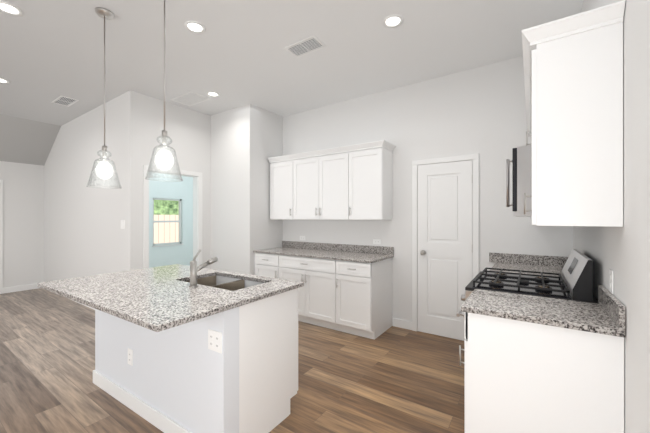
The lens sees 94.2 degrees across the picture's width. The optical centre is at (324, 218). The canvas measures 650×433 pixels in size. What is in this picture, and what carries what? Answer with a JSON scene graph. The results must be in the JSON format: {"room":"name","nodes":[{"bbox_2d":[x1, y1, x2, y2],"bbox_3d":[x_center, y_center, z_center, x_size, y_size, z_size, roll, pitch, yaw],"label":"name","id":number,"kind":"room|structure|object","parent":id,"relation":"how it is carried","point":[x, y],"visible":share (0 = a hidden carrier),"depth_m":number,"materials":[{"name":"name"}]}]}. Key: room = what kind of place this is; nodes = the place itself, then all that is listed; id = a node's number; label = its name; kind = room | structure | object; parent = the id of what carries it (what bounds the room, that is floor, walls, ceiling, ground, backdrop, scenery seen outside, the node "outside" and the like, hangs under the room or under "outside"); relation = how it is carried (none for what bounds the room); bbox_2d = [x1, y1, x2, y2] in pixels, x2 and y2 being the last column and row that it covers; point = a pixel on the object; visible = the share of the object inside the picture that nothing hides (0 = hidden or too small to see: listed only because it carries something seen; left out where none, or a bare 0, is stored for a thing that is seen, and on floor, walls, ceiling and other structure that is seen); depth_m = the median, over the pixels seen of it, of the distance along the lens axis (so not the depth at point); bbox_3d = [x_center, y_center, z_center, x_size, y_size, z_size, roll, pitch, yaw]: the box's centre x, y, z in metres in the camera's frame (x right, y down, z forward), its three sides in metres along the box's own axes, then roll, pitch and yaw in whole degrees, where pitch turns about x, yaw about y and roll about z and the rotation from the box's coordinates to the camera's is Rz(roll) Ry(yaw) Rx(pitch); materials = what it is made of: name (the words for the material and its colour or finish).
{"room":"kitchen","nodes":[
{"label":"kitchen","id":0,"kind":"room"},
{"bbox_2d":[0,161,43,287],"bbox_3d":[-6.861,-0.138,4.281,0.120,3.050,4.530,0,0,34],"label":"wall","id":1,"kind":"structure","parent":0,"point":[23,184],"depth_m":5.76,"materials":[{"name":"white paint"}]},
{"bbox_2d":[0,180,2,293],"bbox_3d":[-6.179,0.342,5.154,0.015,2.090,0.940,0,0,34],"label":"door","id":2,"kind":"structure","parent":1,"relation":"in","point":[1,236],"depth_m":5.52,"materials":[{"name":"white wood"}]},
{"bbox_2d":[3,283,39,293],"bbox_3d":[-6.839,1.335,4.194,0.014,0.105,4.410,0,0,34],"label":"baseboard","id":3,"kind":"structure","parent":1,"relation":"attached to","point":[30,286],"depth_m":5.73,"materials":[{"name":"white wood"}]},
{"bbox_2d":[44,90,143,281],"bbox_3d":[-4.019,-0.138,5.010,3.690,3.050,0.120,0,0,34],"label":"wall","id":4,"kind":"structure","parent":0,"point":[62,220],"depth_m":4.56,"materials":[{"name":"white paint"}]},
{"bbox_2d":[121,220,124,228],"bbox_3d":[-2.705,0.087,4.035,0.116,0.116,0.007,0,0,34],"label":"switch plate","id":5,"kind":"object","parent":4,"relation":"attached to","point":[122,224],"visible":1,"depth_m":4.03,"materials":[{"name":"white plastic"}]},
{"bbox_2d":[149,172,192,267],"bbox_3d":[-2.250,-0.138,4.546,0.004,3.050,1.050,0,0,34],"label":"wall","id":6,"kind":"structure","parent":0,"point":[173,254],"depth_m":4.52,"materials":[{"name":"blue paint"}]},
{"bbox_2d":[152,198,183,246],"bbox_3d":[-3.324,0.085,6.364,0.110,0.995,0.660,0,0,34],"label":"window","id":7,"kind":"structure","parent":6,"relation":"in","point":[179,232],"depth_m":6.40,"materials":[{"name":"white plastic"}]},
{"bbox_2d":[143,165,201,268],"bbox_3d":[-2.243,0.336,4.445,0.152,2.102,0.874,0,0,34],"label":"trim","id":8,"kind":"structure","parent":6,"relation":"attached to","point":[197,211],"depth_m":4.68,"materials":[{"name":"white wood"}]},
{"bbox_2d":[0,288,463,432],"bbox_3d":[-2.695,1.417,2.871,8.590,0.060,7.140,0,0,34],"label":"floor","id":9,"kind":"structure","parent":0,"point":[392,379],"depth_m":2.58,"materials":[{"name":"brown wood"}]},
{"bbox_2d":[93,289,297,432],"bbox_3d":[-1.065,0.945,2.389,1.674,0.884,0.755,0,0,34],"label":"kitchen island","id":10,"kind":"object","parent":9,"relation":"on","point":[191,348],"depth_m":1.92,"materials":[{"name":"white paint"}]},
{"bbox_2d":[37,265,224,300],"bbox_3d":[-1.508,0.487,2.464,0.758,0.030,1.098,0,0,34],"label":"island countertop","id":11,"kind":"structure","parent":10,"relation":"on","point":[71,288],"depth_m":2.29,"materials":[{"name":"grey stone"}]},
{"bbox_2d":[77,271,276,324],"bbox_3d":[-0.919,0.487,2.085,0.700,0.030,1.096,0,0,34],"label":"island countertop","id":12,"kind":"structure","parent":10,"relation":"on","point":[117,304],"depth_m":1.84,"materials":[{"name":"grey stone"}]},
{"bbox_2d":[189,249,216,288],"bbox_3d":[-0.856,0.348,2.148,0.086,0.249,0.220,0,0,34],"label":"faucet","id":13,"kind":"object","parent":12,"relation":"on","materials":[{"name":"silver metal"}]},
{"bbox_2d":[129,278,303,332],"bbox_3d":[-0.541,0.487,1.840,0.258,0.030,1.085,0,0,34],"label":"island countertop","id":14,"kind":"structure","parent":10,"relation":"on","point":[185,312],"depth_m":1.67,"materials":[{"name":"grey stone"}]},
{"bbox_2d":[185,273,260,288],"bbox_3d":[-0.776,0.593,2.306,0.721,0.205,0.438,0,0,34],"label":"sink","id":15,"kind":"object","parent":14,"relation":"in","point":[222,280],"depth_m":2.50,"materials":[{"name":"silver metal"}]},
{"bbox_2d":[255,253,280,278],"bbox_3d":[-0.641,0.945,4.535,0.559,0.884,0.630,0,0,34],"label":"base cabinet","id":16,"kind":"object","parent":9,"relation":"on","point":[266,264],"depth_m":4.27,"materials":[{"name":"white wood"}]},
{"bbox_2d":[281,253,340,330],"bbox_3d":[-0.078,0.945,4.150,1.054,0.884,0.630,0,0,34],"label":"base cabinet","id":17,"kind":"object","parent":9,"relation":"on","point":[319,299],"depth_m":3.80,"materials":[{"name":"white wood"}]},
{"bbox_2d":[341,257,392,339],"bbox_3d":[0.473,0.945,3.774,0.527,0.884,0.630,0,0,34],"label":"base cabinet","id":18,"kind":"object","parent":9,"relation":"on","point":[346,288],"depth_m":3.51,"materials":[{"name":"white wood"}]},
{"bbox_2d":[253,245,392,264],"bbox_3d":[-0.086,0.488,4.149,1.912,0.030,0.640,0,0,34],"label":"countertop","id":19,"kind":"structure","parent":18,"relation":"on","point":[374,257],"depth_m":3.92,"materials":[{"name":"grey stone"}]},
{"bbox_2d":[456,249,598,316],"bbox_3d":[1.427,0.812,2.198,0.757,1.150,0.754,0,0,34],"label":"range","id":20,"kind":"object","parent":9,"relation":"on","point":[574,282],"visible":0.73,"depth_m":2.00,"materials":[{"name":"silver metal"}]},
{"bbox_2d":[489,252,567,276],"bbox_3d":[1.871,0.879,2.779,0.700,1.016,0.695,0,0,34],"label":"backsplash","id":21,"kind":"structure","parent":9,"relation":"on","point":[542,263],"depth_m":2.98,"materials":[{"name":"grey stone"}]},
{"bbox_2d":[459,285,625,432],"bbox_3d":[1.123,0.879,1.651,0.663,1.016,0.483,0,0,34],"label":"base cabinet","id":22,"kind":"object","parent":9,"relation":"on","point":[535,364],"visible":1,"depth_m":1.47,"materials":[{"name":"white painted wood"},{"name":"brushed nickel"}]},
{"bbox_2d":[248,120,279,274],"bbox_3d":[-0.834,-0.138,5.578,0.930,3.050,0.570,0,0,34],"label":"wall","id":23,"kind":"structure","parent":0,"point":[263,140],"depth_m":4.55,"materials":[{"name":"white paint"}]},
{"bbox_2d":[0,0,582,165],"bbox_3d":[-2.695,-1.358,2.871,8.590,0.770,7.140,0,0,34],"label":"ceiling","id":24,"kind":"structure","parent":0,"point":[235,54],"depth_m":3.00,"materials":[{"name":"paint"}]},
{"bbox_2d":[0,78,9,82],"bbox_3d":[-3.914,-1.659,3.631,0.170,0.008,0.170,0,0,34],"label":"recessed light","id":25,"kind":"object","parent":24,"relation":"in","point":[2,80],"visible":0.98,"depth_m":3.66,"materials":[{"name":"white"}]},
{"bbox_2d":[0,1,22,15],"bbox_3d":[-2.510,-1.659,2.389,0.170,0.008,0.170,0,0,34],"label":"recessed light","id":26,"kind":"object","parent":24,"relation":"in","point":[8,8],"visible":1,"depth_m":2.40,"materials":[{"name":"white plastic"}]},
{"bbox_2d":[51,96,78,106],"bbox_3d":[-3.693,-1.659,4.286,0.420,0.008,0.200,0,0,34],"label":"ceiling vent","id":27,"kind":"object","parent":24,"relation":"in","point":[64,101],"visible":1,"depth_m":4.29,"materials":[{"name":"white metal"}]},
{"bbox_2d":[86,7,121,188],"bbox_3d":[-1.784,-0.956,2.442,0.232,1.415,0.232,0,0,34],"label":"pendant light","id":28,"kind":"object","parent":24,"relation":"hanging from","point":[104,13],"visible":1,"depth_m":2.44,"materials":[{"name":"clear glass"}]},
{"bbox_2d":[145,0,182,181],"bbox_3d":[-1.103,-0.963,2.073,0.232,1.400,0.232,0,0,34],"label":"pendant light","id":29,"kind":"object","parent":24,"relation":"hanging from","point":[164,160],"visible":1,"depth_m":2.07,"materials":[{"name":"clear glass"}]},
{"bbox_2d":[170,91,209,105],"bbox_3d":[-1.882,-1.659,4.212,0.500,0.008,0.300,0,0,34],"label":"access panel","id":30,"kind":"object","parent":24,"relation":"in","point":[190,98],"visible":1,"depth_m":4.19,"materials":[{"name":"white paint"}]},
{"bbox_2d":[184,21,205,33],"bbox_3d":[-1.131,-1.659,2.626,0.170,0.008,0.170,0,0,34],"label":"recessed light","id":31,"kind":"object","parent":24,"relation":"in","point":[195,27],"visible":1,"depth_m":2.62,"materials":[{"name":"white"}]},
{"bbox_2d":[206,91,219,96],"bbox_3d":[-1.500,-1.659,4.044,0.170,0.008,0.170,0,0,34],"label":"recessed light","id":32,"kind":"object","parent":24,"relation":"in","point":[212,94],"visible":1,"depth_m":4.04,"materials":[{"name":"white plastic"}]},
{"bbox_2d":[284,35,325,57],"bbox_3d":[-0.194,-1.659,2.933,0.360,0.008,0.210,0,0,34],"label":"ceiling vent","id":33,"kind":"object","parent":24,"relation":"in","point":[311,44],"visible":1,"depth_m":2.93,"materials":[{"name":"white metal"}]},
{"bbox_2d":[383,14,402,27],"bbox_3d":[0.573,-1.659,2.546,0.170,0.008,0.170,0,0,34],"label":"recessed light","id":34,"kind":"object","parent":24,"relation":"in","point":[393,21],"visible":1,"depth_m":2.54,"materials":[{"name":"white"}]},
{"bbox_2d":[280,56,571,340],"bbox_3d":[0.862,-0.138,3.965,3.690,3.050,0.120,0,0,34],"label":"wall","id":35,"kind":"structure","parent":0,"point":[481,110],"depth_m":3.63,"materials":[{"name":"white paint"}]},
{"bbox_2d":[268,154,295,219],"bbox_3d":[-0.542,-0.451,4.651,0.527,0.944,0.326,0,0,34],"label":"upper cabinet","id":36,"kind":"object","parent":35,"relation":"attached to","point":[282,168],"depth_m":4.52,"materials":[{"name":"white wood"}]},
{"bbox_2d":[296,145,351,219],"bbox_3d":[0.008,-0.451,4.275,1.054,0.944,0.326,0,0,34],"label":"upper cabinet","id":37,"kind":"object","parent":35,"relation":"attached to","point":[351,182],"depth_m":4.09,"materials":[{"name":"white wood"}]},
{"bbox_2d":[282,241,392,252],"bbox_3d":[0.089,0.422,4.405,1.912,0.102,0.020,0,0,34],"label":"backsplash","id":38,"kind":"structure","parent":35,"relation":"attached to","point":[288,244],"depth_m":4.28,"materials":[{"name":"grey stone"}]},
{"bbox_2d":[352,140,391,219],"bbox_3d":[0.558,-0.451,3.899,0.527,0.944,0.326,0,0,34],"label":"upper cabinet","id":39,"kind":"object","parent":35,"relation":"attached to","point":[372,161],"depth_m":3.73,"materials":[{"name":"white wood"}]},
{"bbox_2d":[373,239,380,243],"bbox_3d":[0.689,0.312,4.005,0.114,0.070,0.008,0,0,34],"label":"wall outlet","id":40,"kind":"object","parent":35,"relation":"attached to","point":[376,241],"visible":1,"depth_m":4.00,"materials":[{"name":"white plastic"}]},
{"bbox_2d":[412,153,478,340],"bbox_3d":[1.365,0.339,3.494,0.739,2.097,0.084,0,0,34],"label":"pantry door","id":41,"kind":"structure","parent":35,"relation":"in","point":[447,248],"depth_m":3.52,"materials":[{"name":"white wood"}]},
{"bbox_2d":[572,0,649,432],"bbox_3d":[0.666,-0.138,0.284,0.120,3.050,6.420,0,0,34],"label":"wall","id":42,"kind":"structure","parent":0,"point":[625,250],"depth_m":1.18,"materials":[{"name":"white paint"}]},
{"bbox_2d":[506,145,531,216],"bbox_3d":[1.554,-0.231,2.111,0.470,0.435,0.754,0,0,34],"label":"microwave","id":43,"kind":"object","parent":42,"relation":"attached to","point":[521,160],"visible":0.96,"depth_m":1.88,"materials":[{"name":"silver metal"}]},
{"bbox_2d":[524,72,531,145],"bbox_3d":[1.597,-0.685,2.082,0.365,0.466,0.754,0,0,34],"label":"wall cabinet","id":44,"kind":"object","parent":42,"relation":"attached to","point":[528,91],"visible":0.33,"depth_m":2.15,"materials":[{"name":"white wood"}]},
{"bbox_2d":[526,109,531,221],"bbox_3d":[2.009,-0.441,2.684,0.365,0.955,0.695,0,0,34],"label":"upper cabinet","id":45,"kind":"object","parent":42,"relation":"attached to","point":[528,120],"visible":0.12,"depth_m":2.73,"materials":[{"name":"white wood"}]},
{"bbox_2d":[522,0,624,226],"bbox_3d":[1.247,-0.441,1.569,0.365,0.955,0.478,0,0,34],"label":"wall cabinet","id":46,"kind":"object","parent":42,"relation":"attached to","point":[573,67],"visible":1,"depth_m":1.39,"materials":[{"name":"white wood"}]},
{"bbox_2d":[609,269,612,293],"bbox_3d":[1.414,0.312,1.492,0.008,0.114,0.070,0,0,34],"label":"wall outlet","id":47,"kind":"object","parent":42,"relation":"attached to","point":[610,280],"visible":0.98,"depth_m":1.48,"materials":[{"name":"white plastic"}]},
{"label":"outside","id":48,"kind":"structure","parent":0,"visible":0},
{"bbox_2d":[154,200,178,243],"bbox_3d":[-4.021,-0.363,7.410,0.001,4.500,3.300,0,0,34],"label":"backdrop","id":49,"kind":"structure","parent":48,"point":[162,232],"depth_m":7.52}
]}

